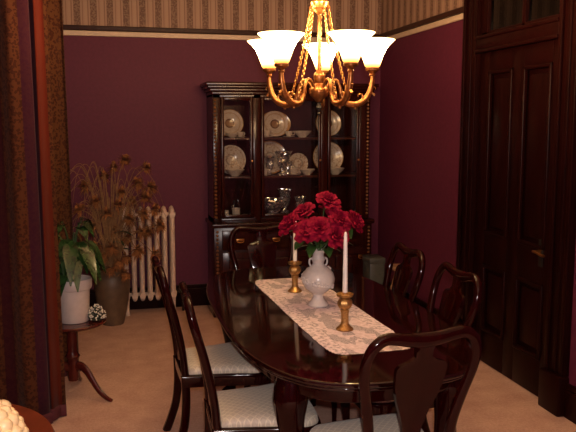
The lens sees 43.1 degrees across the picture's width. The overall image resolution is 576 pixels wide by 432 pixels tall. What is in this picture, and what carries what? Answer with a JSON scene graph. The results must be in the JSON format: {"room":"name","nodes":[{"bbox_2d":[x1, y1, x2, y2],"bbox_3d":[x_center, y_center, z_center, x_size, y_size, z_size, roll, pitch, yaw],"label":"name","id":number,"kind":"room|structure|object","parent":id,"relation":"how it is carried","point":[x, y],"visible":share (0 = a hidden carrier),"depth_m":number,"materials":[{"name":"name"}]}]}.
{"room":"dining room","nodes":[
{"label":"dining room","id":0,"kind":"room"},
{"bbox_2d":[62,0,381,288],"bbox_3d":[-0.433,-0.688,6.880,5.508,3.050,0.100,-2,7,-13],"label":"wall","id":1,"kind":"structure","parent":0,"point":[141,98],"depth_m":6.64,"materials":[{"name":"paint"}]},
{"bbox_2d":[90,284,206,309],"bbox_3d":[-1.050,0.750,6.844,4.008,0.205,0.028,-2,7,-13],"label":"baseboard","id":2,"kind":"structure","parent":1,"relation":"attached to","point":[197,292],"depth_m":6.81,"materials":[{"name":"brown wood"}]},
{"bbox_2d":[63,30,332,42],"bbox_3d":[-1.061,-1.618,6.547,3.988,0.044,0.022,-2,7,-13],"label":"trim","id":3,"kind":"structure","parent":1,"relation":"attached to","point":[65,32],"depth_m":6.54,"materials":[{"name":"wood"}]},
{"bbox_2d":[63,25,378,37],"bbox_3d":[-1.059,-1.661,6.535,3.988,0.042,0.035,-2,7,-13],"label":"trim","id":4,"kind":"structure","parent":1,"relation":"attached to","point":[65,27],"depth_m":6.52,"materials":[{"name":"brown wood"}]},
{"bbox_2d":[51,305,575,431],"bbox_3d":[0.527,1.370,3.137,5.508,0.100,8.270,-2,7,-13],"label":"floor","id":5,"kind":"structure","parent":0,"point":[131,361],"depth_m":4.66,"materials":[{"name":"carpet"}]},
{"bbox_2d":[11,404,54,431],"bbox_3d":[-1.153,1.065,2.237,0.870,0.711,0.870,-2,7,-13],"label":"round table","id":6,"kind":"object","parent":5,"relation":"on","point":[36,422],"visible":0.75,"depth_m":2.43,"materials":[{"name":"brown wood"}]},
{"bbox_2d":[0,399,28,431],"bbox_3d":[-0.924,0.625,2.143,0.312,0.184,0.315,-2,7,-13],"label":"dish","id":7,"kind":"object","parent":6,"relation":"on","point":[10,419],"visible":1,"depth_m":2.14,"materials":[{"name":"beige ceramic"}]},
{"bbox_2d":[62,317,112,401],"bbox_3d":[-1.371,0.887,4.606,0.503,0.488,0.498,-2,7,-13],"label":"side table","id":8,"kind":"object","parent":5,"relation":"on","point":[73,366],"visible":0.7,"depth_m":4.53,"materials":[{"name":"brown wood"}]},
{"bbox_2d":[57,217,108,323],"bbox_3d":[-1.312,0.343,4.419,0.437,0.635,0.370,-2,7,-13],"label":"potted plant","id":9,"kind":"object","parent":8,"relation":"on","point":[75,287],"visible":0.88,"depth_m":4.41,"materials":[{"name":"green plant"}]},
{"bbox_2d":[87,304,106,320],"bbox_3d":[-1.192,0.595,4.529,0.127,0.103,0.107,-2,7,-13],"label":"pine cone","id":10,"kind":"object","parent":8,"relation":"on","point":[95,314],"visible":1,"depth_m":4.51,"materials":[{"name":"white plant"}]},
{"bbox_2d":[94,263,129,325],"bbox_3d":[-1.503,0.665,6.250,0.300,0.523,0.300,-2,7,-13],"label":"floor vase","id":11,"kind":"object","parent":5,"relation":"on","point":[111,293],"visible":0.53,"depth_m":6.14,"materials":[{"name":"brown ceramic"}]},
{"bbox_2d":[70,154,173,281],"bbox_3d":[-1.504,0.036,6.093,1.104,1.091,0.483,-2,7,-13],"label":"dried flower arrangement","id":12,"kind":"object","parent":11,"relation":"in","point":[111,254],"visible":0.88,"depth_m":6.12,"materials":[{"name":"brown plant"}]},
{"bbox_2d":[121,206,183,315],"bbox_3d":[-1.215,0.394,6.597,0.554,0.975,0.180,-2,7,-13],"label":"radiator","id":13,"kind":"object","parent":5,"relation":"on","point":[171,213],"visible":0.52,"depth_m":6.52,"materials":[{"name":"metal"}]},
{"bbox_2d":[151,256,270,431],"bbox_3d":[-0.412,0.723,3.904,0.582,1.010,0.500,-2,7,-15],"label":"dining chair","id":14,"kind":"object","parent":5,"relation":"on","point":[230,366],"visible":0.68,"depth_m":3.73,"materials":[{"name":"brown wood"}]},
{"bbox_2d":[179,281,320,431],"bbox_3d":[-0.176,0.805,3.252,0.582,1.010,0.500,-2,7,-12],"label":"dining chair","id":15,"kind":"object","parent":5,"relation":"on","point":[247,409],"visible":0.78,"depth_m":3.08,"materials":[{"name":"beige fabric"}]},
{"bbox_2d":[228,224,292,269],"bbox_3d":[-0.121,0.595,4.920,0.500,1.010,0.582,-2,7,-15],"label":"dining chair","id":16,"kind":"object","parent":5,"relation":"on","point":[262,252],"visible":0.24,"depth_m":5.09,"materials":[{"name":"brown wood"}]},
{"bbox_2d":[200,81,378,317],"bbox_3d":[0.013,-0.169,6.716,1.564,2.062,0.492,-2,7,-13],"label":"china cabinet","id":17,"kind":"object","parent":5,"relation":"on","point":[250,189],"visible":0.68,"depth_m":6.62,"materials":[{"name":"brown wood"}]},
{"bbox_2d":[226,133,236,137],"bbox_3d":[-0.498,-0.721,6.528,0.123,0.042,0.122,-2,7,-13],"label":"bowl","id":18,"kind":"object","parent":17,"relation":"on","point":[231,135],"visible":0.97,"depth_m":6.49,"materials":[{"name":"white ceramic"}]},
{"bbox_2d":[224,109,242,136],"bbox_3d":[-0.527,-0.843,6.613,0.250,0.247,0.057,-2,7,-13],"label":"plate","id":19,"kind":"object","parent":17,"relation":"on","point":[233,121],"visible":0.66,"depth_m":6.62,"materials":[{"name":"white ceramic"}]},
{"bbox_2d":[224,145,245,173],"bbox_3d":[-0.517,-0.513,6.656,0.270,0.267,0.059,-2,7,-13],"label":"plate","id":20,"kind":"object","parent":17,"relation":"on","point":[234,157],"visible":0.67,"depth_m":6.67,"materials":[{"name":"white ceramic"}]},
{"bbox_2d":[225,169,244,175],"bbox_3d":[-0.477,-0.388,6.544,0.176,0.060,0.175,-2,7,-13],"label":"bowl","id":21,"kind":"object","parent":17,"relation":"on","point":[233,172],"visible":1,"depth_m":6.50,"materials":[{"name":"white ceramic"}]},
{"bbox_2d":[232,207,239,214],"bbox_3d":[-0.465,-0.030,6.540,0.078,0.085,0.077,-2,7,-13],"label":"ceramic cup","id":22,"kind":"object","parent":17,"relation":"on","point":[236,210],"visible":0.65,"depth_m":6.51,"materials":[{"name":"white ceramic"}]},
{"bbox_2d":[237,132,244,137],"bbox_3d":[-0.423,-0.722,6.494,0.101,0.052,0.100,-6,9,-39],"label":"teacup","id":23,"kind":"object","parent":17,"relation":"on","point":[240,134],"visible":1,"depth_m":6.47,"materials":[{"name":"white ceramic"}]},
{"bbox_2d":[264,169,270,175],"bbox_3d":[-0.212,-0.395,6.597,0.120,0.060,0.118,0,7,-2],"label":"teacup","id":24,"kind":"object","parent":17,"relation":"on","point":[265,170],"visible":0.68,"depth_m":6.57,"materials":[{"name":"white ceramic"}]},
{"bbox_2d":[264,131,273,137],"bbox_3d":[-0.192,-0.741,6.600,0.126,0.063,0.125,0,7,2],"label":"teacup","id":25,"kind":"object","parent":17,"relation":"on","point":[266,133],"visible":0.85,"depth_m":6.57,"materials":[{"name":"white ceramic"}]},
{"bbox_2d":[264,131,270,135],"bbox_3d":[-0.192,-0.745,6.600,0.082,0.055,0.081,0,7,2],"label":"cup","id":26,"kind":"object","parent":25,"relation":"on","point":[266,133],"depth_m":6.57,"materials":[{"name":"white ceramic"}]},
{"bbox_2d":[264,155,274,174],"bbox_3d":[-0.166,-0.463,6.663,0.101,0.179,0.104,-4,8,-28],"label":"goblet","id":27,"kind":"object","parent":17,"relation":"on","point":[269,159],"visible":0.91,"depth_m":6.63,"materials":[{"name":"clear glass"}]},
{"bbox_2d":[264,140,284,173],"bbox_3d":[-0.163,-0.544,6.738,0.310,0.306,0.064,-2,7,-13],"label":"plate","id":28,"kind":"object","parent":17,"relation":"on","point":[270,146],"visible":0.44,"depth_m":6.75,"materials":[{"name":"white ceramic"}]},
{"bbox_2d":[265,197,286,213],"bbox_3d":[-0.138,-0.084,6.693,0.263,0.154,0.264,-2,7,-13],"label":"crystal bowl","id":29,"kind":"object","parent":17,"relation":"on","point":[272,204],"visible":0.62,"depth_m":6.62,"materials":[{"name":"clear glass"}]},
{"bbox_2d":[264,111,290,136],"bbox_3d":[-0.119,-0.848,6.712,0.295,0.233,0.055,-2,7,-14],"label":"platter","id":30,"kind":"object","parent":17,"relation":"on","point":[277,122],"visible":0.88,"depth_m":6.72,"materials":[{"name":"white ceramic"}]},
{"bbox_2d":[274,150,291,175],"bbox_3d":[-0.044,-0.481,6.636,0.171,0.223,0.170,-2,7,-13],"label":"crystal vase","id":31,"kind":"object","parent":17,"relation":"on","point":[283,157],"visible":1,"depth_m":6.59,"materials":[{"name":"clear glass"}]},
{"bbox_2d":[278,188,291,212],"bbox_3d":[-0.030,-0.144,6.850,0.143,0.234,0.137,-2,7,-13],"label":"crystal vase","id":32,"kind":"object","parent":17,"relation":"on","point":[285,193],"visible":0.78,"depth_m":6.81,"materials":[{"name":"clear glass"}]},
{"bbox_2d":[283,131,294,136],"bbox_3d":[0.007,-0.747,6.669,0.113,0.058,0.112,0,7,2],"label":"teacup","id":33,"kind":"object","parent":17,"relation":"on","point":[288,133],"visible":0.99,"depth_m":6.64,"materials":[{"name":"white ceramic"}]},
{"bbox_2d":[285,131,292,135],"bbox_3d":[0.007,-0.751,6.668,0.074,0.050,0.073,0,7,2],"label":"cup","id":34,"kind":"object","parent":33,"relation":"on","point":[288,133],"depth_m":6.64,"materials":[{"name":"white ceramic"}]},
{"bbox_2d":[285,161,292,172],"bbox_3d":[-0.003,-0.449,6.766,0.092,0.126,0.095,-2,7,-13],"label":"crystal tumbler","id":35,"kind":"object","parent":17,"relation":"on","point":[287,170],"visible":0.39,"depth_m":6.73,"materials":[{"name":"clear glass"}]},
{"bbox_2d":[224,137,355,139],"bbox_3d":[-0.003,-0.714,6.714,1.388,0.018,0.324,-2,7,-13],"label":"shelf","id":36,"kind":"object","parent":17,"relation":"attached to","point":[225,138],"depth_m":6.60,"materials":[{"name":"brown wood"}]},
{"bbox_2d":[225,172,355,178],"bbox_3d":[-0.003,-0.375,6.757,1.388,0.018,0.324,-2,7,-13],"label":"shelf","id":37,"kind":"object","parent":17,"relation":"attached to","point":[244,175],"depth_m":6.71,"materials":[{"name":"brown wood"}]},
{"bbox_2d":[288,168,299,174],"bbox_3d":[0.053,-0.405,6.671,0.126,0.063,0.125,-4,8,-28],"label":"teacup","id":38,"kind":"object","parent":17,"relation":"on","point":[293,171],"visible":1,"depth_m":6.64,"materials":[{"name":"white ceramic"}]},
{"bbox_2d":[289,168,297,173],"bbox_3d":[0.053,-0.409,6.670,0.082,0.055,0.081,-4,8,-28],"label":"bowl","id":39,"kind":"object","parent":38,"relation":"on","point":[293,170],"depth_m":6.64,"materials":[{"name":"white ceramic"}]},
{"bbox_2d":[289,153,307,172],"bbox_3d":[0.095,-0.495,6.830,0.190,0.188,0.049,-2,7,-13],"label":"plate","id":40,"kind":"object","parent":17,"relation":"on","point":[300,161],"visible":0.68,"depth_m":6.84,"materials":[{"name":"white ceramic"}]},
{"bbox_2d":[294,196,305,206],"bbox_3d":[0.115,-0.099,6.754,0.119,0.168,0.115,1,7,9],"label":"goblet","id":41,"kind":"object","parent":17,"relation":"on","point":[299,199],"visible":0.47,"depth_m":6.72,"materials":[{"name":"clear glass"}]},
{"bbox_2d":[293,131,310,136],"bbox_3d":[0.131,-0.753,6.709,0.176,0.060,0.175,-2,7,-13],"label":"bowl","id":42,"kind":"object","parent":17,"relation":"on","point":[298,133],"visible":0.92,"depth_m":6.65,"materials":[{"name":"white ceramic"}]},
{"bbox_2d":[300,169,314,174],"bbox_3d":[0.177,-0.407,6.732,0.150,0.051,0.148,-2,7,-13],"label":"bowl","id":43,"kind":"object","parent":17,"relation":"on","point":[304,171],"visible":1,"depth_m":6.69,"materials":[{"name":"white ceramic"}]},
{"bbox_2d":[313,142,342,167],"bbox_3d":[0.377,-0.555,6.868,0.300,0.296,0.063,-2,7,-13],"label":"plate","id":44,"kind":"object","parent":17,"relation":"on","point":[336,152],"visible":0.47,"depth_m":6.89,"materials":[{"name":"white ceramic"}]},
{"bbox_2d":[316,110,340,135],"bbox_3d":[0.377,-0.870,6.830,0.250,0.247,0.057,-2,7,-13],"label":"plate","id":45,"kind":"object","parent":17,"relation":"on","point":[335,119],"visible":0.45,"depth_m":6.85,"materials":[{"name":"white ceramic"}]},
{"bbox_2d":[331,167,344,174],"bbox_3d":[0.440,-0.417,6.774,0.176,0.060,0.175,-2,7,-13],"label":"bowl","id":46,"kind":"object","parent":17,"relation":"on","point":[334,170],"visible":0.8,"depth_m":6.72,"materials":[{"name":"white ceramic"}]},
{"bbox_2d":[206,266,470,431],"bbox_3d":[0.158,0.853,3.863,1.079,0.756,2.274,-2,7,-13],"label":"dining table","id":47,"kind":"object","parent":5,"relation":"on","point":[300,368],"visible":0.7,"depth_m":3.17,"materials":[{"name":"brown wood"}]},
{"bbox_2d":[255,278,409,354],"bbox_3d":[0.166,0.479,3.792,0.396,0.001,1.535,-2,7,-15],"label":"table runner","id":48,"kind":"object","parent":47,"relation":"on","point":[360,346],"visible":0.63,"depth_m":3.57,"materials":[{"name":"fabric"}]},
{"bbox_2d":[288,261,301,292],"bbox_3d":[0.040,0.343,4.160,0.082,0.176,0.082,-2,7,-13],"label":"candlestick","id":49,"kind":"object","parent":48,"relation":"on","point":[294,269],"visible":0.99,"depth_m":4.14,"materials":[{"name":"gold metal"}]},
{"bbox_2d":[293,221,296,260],"bbox_3d":[0.040,0.109,4.131,0.023,0.296,0.023,-2,7,-13],"label":"candle","id":50,"kind":"object","parent":49,"relation":"on","point":[294,241],"visible":0.41,"depth_m":4.13,"materials":[{"name":"wax"}]},
{"bbox_2d":[288,261,301,265],"bbox_3d":[0.040,0.270,4.151,0.082,0.028,0.078,-2,7,-13],"label":"cup","id":51,"kind":"object","parent":49,"relation":"on","point":[293,263],"depth_m":4.13,"materials":[{"name":"gold metal"}]},
{"bbox_2d":[301,248,334,307],"bbox_3d":[0.157,0.323,3.829,0.179,0.298,0.177,-2,7,-13],"label":"flower vase","id":52,"kind":"object","parent":48,"relation":"on","point":[318,278],"visible":0.98,"depth_m":3.79,"materials":[{"name":"white ceramic"}]},
{"bbox_2d":[278,212,311,249],"bbox_3d":[0.050,0.096,3.784,0.206,0.228,0.140,0,7,3],"label":"rose","id":53,"kind":"object","parent":52,"relation":"in","point":[288,223],"visible":0.9,"depth_m":3.75,"materials":[{"name":"red plant"}]},
{"bbox_2d":[293,202,317,246],"bbox_3d":[0.094,0.065,3.820,0.153,0.278,0.157,3,8,26],"label":"rose","id":54,"kind":"object","parent":52,"relation":"in","point":[303,210],"visible":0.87,"depth_m":3.78,"materials":[{"name":"red plant"}]},
{"bbox_2d":[293,218,320,257],"bbox_3d":[0.103,0.115,3.731,0.154,0.203,0.158,0,7,3],"label":"rose","id":55,"kind":"object","parent":52,"relation":"in","point":[301,235],"visible":0.8,"depth_m":3.69,"materials":[{"name":"red plant"}]},
{"bbox_2d":[305,216,334,250],"bbox_3d":[0.166,0.109,3.720,0.158,0.216,0.153,0,7,1],"label":"rose","id":56,"kind":"object","parent":52,"relation":"in","point":[323,223],"visible":0.92,"depth_m":3.67,"materials":[{"name":"red plant"}]},
{"bbox_2d":[318,204,330,248],"bbox_3d":[0.212,0.066,3.887,0.172,0.261,0.167,-2,7,-13],"label":"rose","id":57,"kind":"object","parent":52,"relation":"in","point":[319,206],"visible":0.2,"depth_m":3.88,"materials":[{"name":"plant"}]},
{"bbox_2d":[316,191,341,250],"bbox_3d":[0.197,0.039,3.784,0.160,0.338,0.130,1,7,6],"label":"rose","id":58,"kind":"object","parent":52,"relation":"in","point":[330,201],"visible":0.93,"depth_m":3.75,"materials":[{"name":"red plant"}]},
{"bbox_2d":[319,221,348,257],"bbox_3d":[0.235,0.122,3.738,0.145,0.188,0.183,-2,7,-13],"label":"rose","id":59,"kind":"object","parent":52,"relation":"in","point":[337,233],"visible":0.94,"depth_m":3.68,"materials":[{"name":"red plant"}]},
{"bbox_2d":[319,209,351,249],"bbox_3d":[0.235,0.085,3.768,0.181,0.253,0.149,6,9,38],"label":"rose","id":60,"kind":"object","parent":52,"relation":"in","point":[341,217],"visible":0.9,"depth_m":3.72,"materials":[{"name":"red plant"}]},
{"bbox_2d":[321,210,363,250],"bbox_3d":[0.286,0.085,3.822,0.224,0.240,0.155,3,8,21],"label":"rose","id":61,"kind":"object","parent":52,"relation":"in","point":[357,222],"visible":0.84,"depth_m":3.77,"materials":[{"name":"red plant"}]},
{"bbox_2d":[336,292,353,331],"bbox_3d":[0.264,0.441,3.385,0.082,0.176,0.082,-2,7,-13],"label":"candlestick","id":62,"kind":"object","parent":48,"relation":"on","point":[344,303],"visible":0.99,"depth_m":3.37,"materials":[{"name":"gold metal"}]},
{"bbox_2d":[336,292,353,298],"bbox_3d":[0.264,0.367,3.376,0.082,0.028,0.078,-2,7,-13],"label":"cup","id":63,"kind":"object","parent":62,"relation":"on","point":[348,295],"depth_m":3.36,"materials":[{"name":"gold metal"}]},
{"bbox_2d":[343,231,347,292],"bbox_3d":[0.264,0.206,3.356,0.023,0.296,0.023,-2,7,-13],"label":"candle","id":64,"kind":"object","parent":62,"relation":"on","point":[345,251],"visible":1,"depth_m":3.35,"materials":[{"name":"wax"}]},
{"bbox_2d":[310,242,425,421],"bbox_3d":[0.440,0.681,4.237,0.582,1.010,0.500,-2,7,-13],"label":"dining chair","id":65,"kind":"object","parent":5,"relation":"on","point":[402,276],"visible":0.35,"depth_m":4.20,"materials":[{"name":"brown wood"}]},
{"bbox_2d":[362,254,384,284],"bbox_3d":[0.764,0.623,6.538,0.146,0.535,0.210,-2,7,-13],"label":"storage box","id":66,"kind":"object","parent":5,"relation":"on","point":[373,264],"visible":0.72,"depth_m":6.43,"materials":[{"name":"grey metal"}]},
{"bbox_2d":[390,264,398,289],"bbox_3d":[0.941,0.675,6.391,0.177,0.476,0.240,-2,7,-13],"label":"folding stool","id":67,"kind":"object","parent":5,"relation":"on","point":[394,265],"visible":0.08,"depth_m":6.45,"materials":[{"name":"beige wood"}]},
{"bbox_2d":[310,325,481,431],"bbox_3d":[0.384,0.858,2.828,0.500,1.010,0.582,-3,8,-19],"label":"dining chair","id":68,"kind":"object","parent":5,"relation":"on","point":[417,381],"visible":1,"depth_m":2.58,"materials":[{"name":"brown wood"}]},
{"bbox_2d":[340,262,481,431],"bbox_3d":[0.584,0.761,3.603,0.582,1.010,0.500,-2,7,-13],"label":"dining chair","id":69,"kind":"object","parent":5,"relation":"on","point":[453,299],"visible":0.41,"depth_m":3.57,"materials":[{"name":"brown wood"}]},
{"bbox_2d":[378,0,575,386],"bbox_3d":[1.901,-0.234,3.270,0.120,3.050,8.070,-2,7,-13],"label":"wall","id":70,"kind":"structure","parent":0,"point":[421,72],"depth_m":6.17,"materials":[{"name":"paint"}]},
{"bbox_2d":[389,282,438,316],"bbox_3d":[1.094,0.800,6.446,0.028,0.205,1.755,-2,7,-13],"label":"baseboard","id":71,"kind":"structure","parent":70,"relation":"attached to","point":[417,301],"depth_m":6.23,"materials":[{"name":"brown wood"}]},
{"bbox_2d":[379,6,463,37],"bbox_3d":[1.087,-1.614,6.157,0.035,0.042,1.785,-2,7,-13],"label":"trim","id":72,"kind":"structure","parent":70,"relation":"attached to","point":[459,10],"depth_m":5.98,"materials":[{"name":"brown wood"}]},
{"bbox_2d":[385,13,462,38],"bbox_3d":[1.093,-1.569,6.164,0.022,0.044,1.785,-2,7,-13],"label":"trim","id":73,"kind":"structure","parent":70,"relation":"attached to","point":[458,17],"depth_m":5.92,"materials":[{"name":"white wood"}]},
{"bbox_2d":[472,39,557,396],"bbox_3d":[1.470,-0.002,4.796,0.120,2.192,0.980,-2,7,-13],"label":"door","id":74,"kind":"structure","parent":70,"relation":"in","point":[518,83],"depth_m":4.76,"materials":[{"name":"brown wood"}]},
{"bbox_2d":[456,0,575,416],"bbox_3d":[1.441,-0.370,4.753,0.075,2.950,1.390,-2,7,-13],"label":"trim","id":75,"kind":"structure","parent":70,"relation":"attached to","point":[553,377],"depth_m":4.30,"materials":[{"name":"brown wood"}]},
{"bbox_2d":[480,0,559,34],"bbox_3d":[1.485,-1.397,4.625,0.050,0.420,0.980,-2,7,-13],"label":"window","id":76,"kind":"structure","parent":70,"relation":"in","point":[496,15],"depth_m":4.73,"materials":[{"name":"black glass"}]},
{"bbox_2d":[564,383,575,423],"bbox_3d":[2.202,1.371,1.902,0.028,0.205,4.900,-2,7,-13],"label":"baseboard","id":77,"kind":"structure","parent":70,"relation":"attached to","point":[570,392],"depth_m":4.21,"materials":[{"name":"brown wood"}]},
{"bbox_3d":[0.527,-1.756,2.744,5.508,0.100,8.270,-2,7,-13],"label":"ceiling","id":78,"kind":"structure","parent":0,"visible":0},
{"bbox_2d":[247,0,394,115],"bbox_3d":[0.135,-1.142,3.504,0.737,1.308,0.712,6,10,42],"label":"chandelier","id":79,"kind":"object","parent":78,"relation":"hanging from","point":[275,49],"visible":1,"depth_m":3.52,"materials":[{"name":"gold metal"}]},
{"bbox_3d":[-2.101,-0.114,2.309,0.100,3.050,8.070,-2,7,-13],"label":"wall","id":80,"kind":"structure","parent":0,"visible":0},
{"bbox_3d":[-1.749,-1.620,3.746,1.343,0.070,0.070,-2,7,-13],"label":"curtain rod","id":81,"kind":"object","parent":80,"relation":"attached to","visible":0},
{"bbox_2d":[0,0,52,423],"bbox_3d":[-1.720,-0.202,3.881,0.798,2.827,0.146,-2,7,-13],"label":"curtain","id":82,"kind":"object","parent":81,"relation":"hanging from","point":[24,379],"visible":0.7,"depth_m":3.97,"materials":[{"name":"brown fabric"}]},
{"bbox_2d":[28,0,66,420],"bbox_3d":[-1.359,-0.224,4.055,0.151,2.827,0.095,-3,8,-20],"label":"curtain","id":83,"kind":"object","parent":81,"relation":"hanging from","point":[38,34],"visible":0.73,"depth_m":4.08,"materials":[{"name":"brown fabric"}]},
{"bbox_3d":[-1.958,-1.716,4.512,1.300,0.031,0.031,-2,7,-13],"label":"curtain rod","id":84,"kind":"object","parent":80,"relation":"attached to","visible":0},
{"bbox_2d":[46,0,80,376],"bbox_3d":[-1.687,-0.312,4.755,0.562,2.827,0.136,-2,7,-13],"label":"curtain","id":85,"kind":"object","parent":84,"relation":"hanging from","point":[53,7],"visible":0.11,"depth_m":4.78,"materials":[{"name":"brown fabric"}]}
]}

